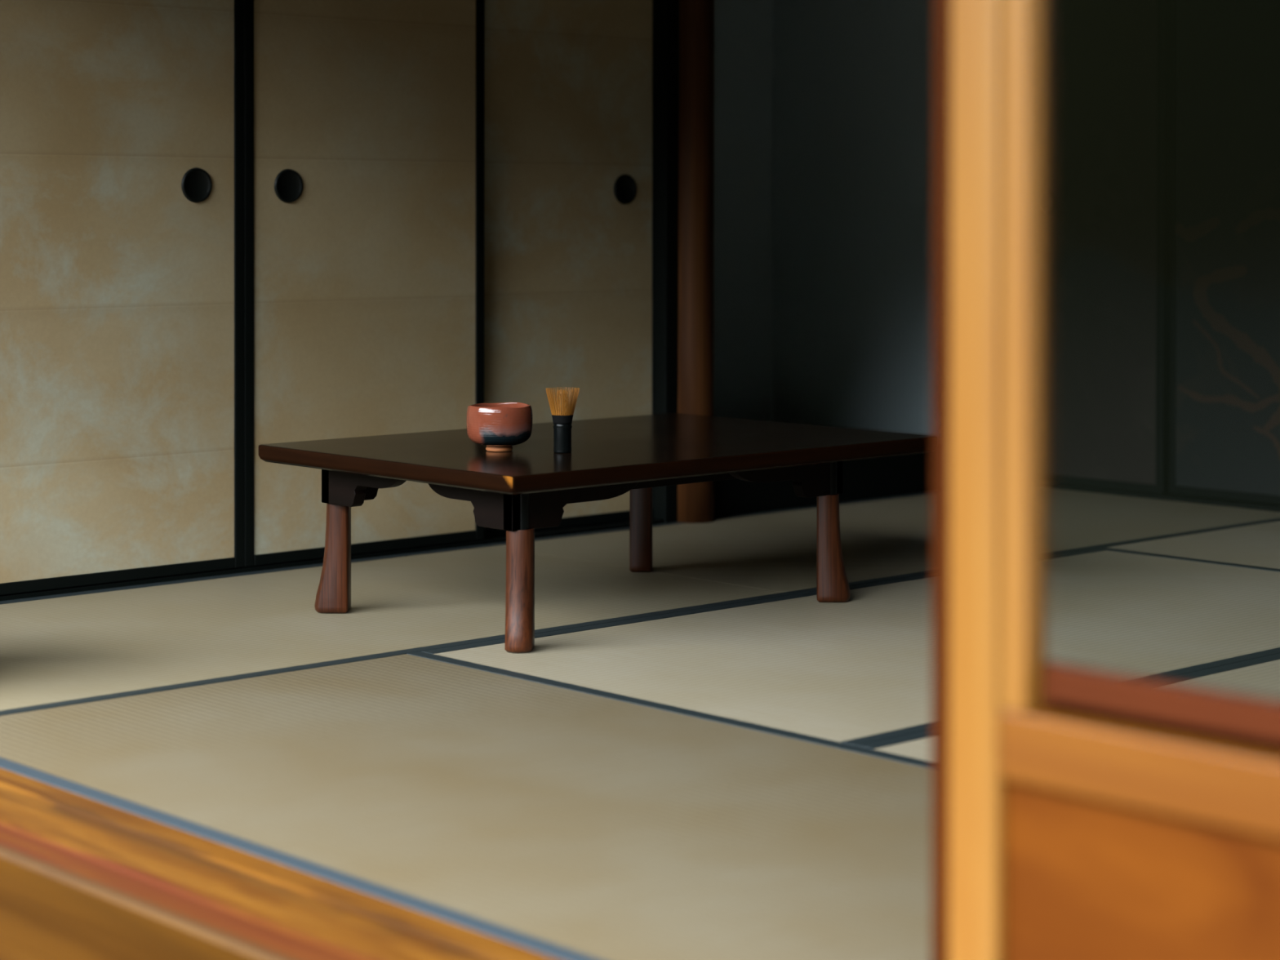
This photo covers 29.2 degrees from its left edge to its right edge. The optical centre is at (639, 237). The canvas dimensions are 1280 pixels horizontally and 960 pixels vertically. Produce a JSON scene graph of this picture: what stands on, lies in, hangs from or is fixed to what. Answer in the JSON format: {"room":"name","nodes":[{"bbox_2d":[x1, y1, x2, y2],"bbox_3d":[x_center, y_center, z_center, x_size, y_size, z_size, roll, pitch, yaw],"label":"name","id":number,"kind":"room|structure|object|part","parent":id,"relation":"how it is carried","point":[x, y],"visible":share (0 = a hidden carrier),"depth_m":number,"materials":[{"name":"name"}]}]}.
{"room":"traditional dwelling","nodes":[
{"label":"traditional dwelling","id":0,"kind":"room"},
{"bbox_2d":[0,857,256,959],"bbox_3d":[-0.786,0.735,2.082,1.039,0.050,5.350,-1,1,-43],"label":"floor","id":1,"kind":"structure","parent":0,"point":[42,917],"depth_m":2.50,"materials":[{"name":"brown wood"}]},
{"bbox_2d":[484,0,654,536],"bbox_3d":[-0.180,-0.216,5.561,0.600,1.748,0.027,-1,1,-43],"label":"door","id":2,"kind":"structure","parent":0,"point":[570,84],"depth_m":5.57,"materials":[{"name":"paper"}]},
{"bbox_3d":[-0.034,-0.112,5.683,0.070,0.070,0.006,-1,1,-43],"label":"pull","id":3,"kind":"part","parent":2,"relation":"part of","materials":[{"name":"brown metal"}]},
{"bbox_2d":[713,0,933,435],"bbox_3d":[0.225,-0.522,6.519,1.380,2.480,0.950,-1,1,-43],"label":"wall","id":4,"kind":"structure","parent":0,"point":[824,109],"depth_m":7.06,"materials":[{"name":"grey paint"}]},
{"bbox_2d":[0,518,663,600],"bbox_3d":[-0.860,0.700,4.935,2.460,0.068,0.082,-1,1,-43],"label":"trim","id":5,"kind":"structure","parent":4,"relation":"attached to","point":[620,524],"depth_m":5.04,"materials":[{"name":"black paint"}]},
{"bbox_2d":[0,0,244,595],"bbox_3d":[-1.032,-0.208,4.726,0.626,1.748,0.027,-1,1,-43],"label":"door","id":6,"kind":"structure","parent":5,"relation":"on","point":[122,356],"depth_m":4.74,"materials":[{"name":"paper"}]},
{"bbox_3d":[-0.877,-0.103,4.857,0.070,0.070,0.006,-1,1,-43],"label":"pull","id":7,"kind":"part","parent":6,"relation":"part of","materials":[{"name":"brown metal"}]},
{"bbox_2d":[244,0,484,567],"bbox_3d":[-0.575,-0.212,5.149,0.621,1.748,0.027,-1,1,-43],"label":"door","id":8,"kind":"structure","parent":5,"relation":"on","point":[364,120],"depth_m":5.13,"materials":[{"name":"paper"}]},
{"bbox_3d":[-0.716,-0.105,5.005,0.070,0.070,0.006,-1,1,-43],"label":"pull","id":9,"kind":"part","parent":8,"relation":"part of","materials":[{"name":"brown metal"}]},
{"bbox_2d":[652,0,679,523],"bbox_3d":[0.048,-0.519,5.756,0.045,2.470,0.088,-1,1,-43],"label":"trim","id":10,"kind":"structure","parent":4,"relation":"attached to","point":[666,11],"depth_m":5.73,"materials":[{"name":"black paint"}]},
{"bbox_2d":[677,0,714,523],"bbox_3d":[0.128,-0.519,5.766,0.101,2.470,0.100,-1,1,-43],"label":"wooden pillar","id":11,"kind":"structure","parent":4,"relation":"attached to","point":[695,384],"depth_m":5.73,"materials":[{"name":"brown wood"}]},
{"bbox_2d":[714,451,933,516],"bbox_3d":[0.530,0.631,6.229,1.140,0.180,0.090,-1,1,-43],"label":"trim","id":12,"kind":"structure","parent":4,"relation":"attached to","point":[892,476],"depth_m":6.17,"materials":[{"name":"black paint"}]},
{"bbox_2d":[773,421,933,435],"bbox_3d":[0.202,0.578,6.517,1.230,0.060,0.780,-1,1,-43],"label":"trim","id":13,"kind":"structure","parent":4,"relation":"attached to","point":[774,421],"depth_m":6.99,"materials":[{"name":"brown wood"}]},
{"bbox_3d":[0.952,0.772,3.964,3.800,0.069,3.950,-1,1,-43],"label":"floor","id":14,"kind":"structure","parent":0,"visible":0},
{"bbox_2d":[0,767,559,959],"bbox_3d":[-0.464,0.759,2.654,0.206,0.120,3.950,-1,1,-43],"label":"sill","id":15,"kind":"structure","parent":14,"relation":"on","point":[253,906],"depth_m":2.64,"materials":[{"name":"brown wood"}]},
{"bbox_2d":[931,0,951,959],"bbox_3d":[0.246,-0.062,1.837,0.026,1.548,0.052,-1,1,-43],"label":"trim","id":16,"kind":"structure","parent":15,"relation":"on","point":[942,8],"depth_m":1.84,"materials":[{"name":"brown wood"}]},
{"bbox_2d":[948,0,1279,959],"bbox_3d":[0.552,-0.056,1.454,0.034,1.550,0.930,-1,1,-43],"label":"door","id":17,"kind":"structure","parent":15,"relation":"on","point":[1126,816],"depth_m":1.74,"materials":[{"name":"brown wood"}]},
{"bbox_3d":[0.275,-0.223,1.751,0.026,1.123,0.023,-1,1,-43],"label":"glazing frame","id":18,"kind":"part","parent":17,"relation":"part of","materials":[{"name":"brown wood"}]},
{"bbox_3d":[0.546,0.367,1.464,0.028,0.050,0.822,-1,1,-43],"label":"rail","id":19,"kind":"part","parent":17,"relation":"part of","materials":[{"name":"brown wood"}]},
{"bbox_2d":[0,544,795,715],"bbox_3d":[-0.691,0.705,4.395,1.823,0.050,0.938,-1,1,-43],"label":"mat","id":20,"kind":"object","parent":14,"relation":"on","point":[56,651],"visible":0.73,"depth_m":4.39,"materials":[{"name":"wicker"}]},
{"bbox_2d":[258,413,933,653],"bbox_3d":[-0.065,0.527,4.553,1.050,0.303,0.724,-1,1,-43],"label":"table","id":21,"kind":"object","parent":20,"relation":"on","point":[526,488],"visible":0.99,"depth_m":4.39,"materials":[{"name":"paint"}]},
{"bbox_3d":[-0.559,0.579,4.457,0.063,0.200,0.045,0,1,2],"label":"leg","id":22,"kind":"part","parent":21,"relation":"part of","materials":[{"name":"brown wood"}]},
{"bbox_2d":[466,401,533,451],"bbox_3d":[-0.249,0.337,4.347,0.117,0.082,0.118,0,1,27],"label":"bowl","id":23,"kind":"object","parent":21,"relation":"on","point":[500,426],"visible":1,"depth_m":4.30,"materials":[{"name":"red ceramic"}]},
{"bbox_3d":[-0.200,0.584,4.068,0.045,0.200,0.063,0,1,2],"label":"leg","id":24,"kind":"part","parent":21,"relation":"part of","materials":[{"name":"brown wood"}]},
{"bbox_2d":[520,493,528,529],"bbox_3d":[-0.199,0.449,4.076,0.030,0.073,0.030,-1,1,-43],"label":"socket","id":25,"kind":"object","parent":21,"relation":"attached to","point":[524,498],"depth_m":4.06,"materials":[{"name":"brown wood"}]},
{"bbox_2d":[546,386,579,453],"bbox_3d":[-0.136,0.322,4.318,0.060,0.113,0.059,-1,1,-43],"label":"whisk","id":26,"kind":"object","parent":21,"relation":"on","point":[562,420],"visible":1,"depth_m":4.30,"materials":[{"name":"brown wood"}]},
{"bbox_3d":[-0.136,0.350,4.319,0.034,0.056,0.034,-1,1,-43],"label":"handle","id":27,"kind":"part","parent":26,"relation":"part of","materials":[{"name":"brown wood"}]},
{"bbox_3d":[0.003,0.574,4.977,0.045,0.200,0.063,0,1,2],"label":"leg","id":28,"kind":"part","parent":21,"relation":"part of","materials":[{"name":"brown wood"}]},
{"bbox_3d":[0.053,0.424,4.358,0.650,0.030,0.020,-1,1,-43],"label":"rail","id":29,"kind":"part","parent":21,"relation":"part of","materials":[{"name":"brown wood"}]},
{"bbox_2d":[830,462,836,494],"bbox_3d":[0.353,0.444,4.587,0.030,0.073,0.030,-1,1,-43],"label":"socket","id":30,"kind":"object","parent":21,"relation":"attached to","point":[833,465],"depth_m":4.57,"materials":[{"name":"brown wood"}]},
{"bbox_3d":[0.362,0.579,4.588,0.063,0.200,0.045,0,1,2],"label":"leg","id":31,"kind":"part","parent":21,"relation":"part of","materials":[{"name":"brown wood"}]},
{"bbox_2d":[0,651,932,959],"bbox_3d":[-0.061,0.721,3.052,0.923,0.050,1.886,-1,1,-43],"label":"mat","id":32,"kind":"object","parent":14,"relation":"on","point":[560,820],"visible":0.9,"depth_m":3.04,"materials":[{"name":"wicker"}]},
{"bbox_2d":[422,548,1279,746],"bbox_3d":[0.639,0.707,4.327,1.833,0.050,0.966,-1,1,-43],"label":"mat","id":33,"kind":"object","parent":14,"relation":"on","point":[857,671],"visible":0.6,"depth_m":4.13,"materials":[{"name":"wicker"}]},
{"bbox_2d":[485,487,1279,594],"bbox_3d":[0.639,0.693,5.626,1.798,0.050,0.938,-1,1,-43],"label":"mat","id":34,"kind":"object","parent":14,"relation":"on","point":[888,538],"visible":0.43,"depth_m":5.50,"materials":[{"name":"wicker"}]},
{"bbox_2d":[857,653,1279,761],"bbox_3d":[1.280,0.716,3.634,1.833,0.050,0.918,-1,1,-43],"label":"mat","id":35,"kind":"object","parent":14,"relation":"on","point":[1260,677],"visible":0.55,"depth_m":3.79,"materials":[{"name":"wicker"}]},
{"bbox_2d":[1097,520,1279,572],"bbox_3d":[1.942,0.703,4.906,0.863,0.050,1.886,-1,1,-43],"label":"mat","id":36,"kind":"object","parent":14,"relation":"on","point":[1257,546],"visible":0.46,"depth_m":5.33,"materials":[{"name":"wicker"}]},
{"bbox_3d":[2.318,-0.475,5.214,0.120,2.540,3.750,-1,1,-43],"label":"wall","id":37,"kind":"structure","parent":0,"visible":0},
{"bbox_2d":[1046,0,1169,493],"bbox_3d":[1.187,-0.224,6.371,0.024,1.745,0.430,-1,1,-43],"label":"door","id":38,"kind":"structure","parent":37,"relation":"in","point":[1108,60],"depth_m":6.34,"materials":[{"name":"black paint"}]},
{"bbox_3d":[1.074,-0.093,6.485,0.012,0.068,0.068,-1,1,-43],"label":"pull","id":39,"kind":"part","parent":38,"relation":"part of","materials":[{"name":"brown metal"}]},
{"bbox_2d":[1046,482,1279,511],"bbox_3d":[2.306,0.700,5.193,0.062,0.070,3.715,-1,1,-43],"label":"trim","id":40,"kind":"structure","parent":37,"relation":"attached to","point":[1174,497],"depth_m":6.18,"materials":[{"name":"black paint"}]},
{"bbox_2d":[1168,0,1279,504],"bbox_3d":[1.565,-0.219,6.004,0.024,1.745,0.630,-1,1,-43],"label":"door","id":41,"kind":"structure","parent":37,"relation":"in","point":[1224,283],"depth_m":6.11,"materials":[{"name":"black paint"}]},
{"bbox_2d":[1175,207,1279,460],"bbox_3d":[1.480,0.236,6.084,0.001,0.623,0.376,-1,1,-43],"label":"painting","id":42,"kind":"object","parent":41,"relation":"attached to","point":[1218,322],"depth_m":6.09}
]}

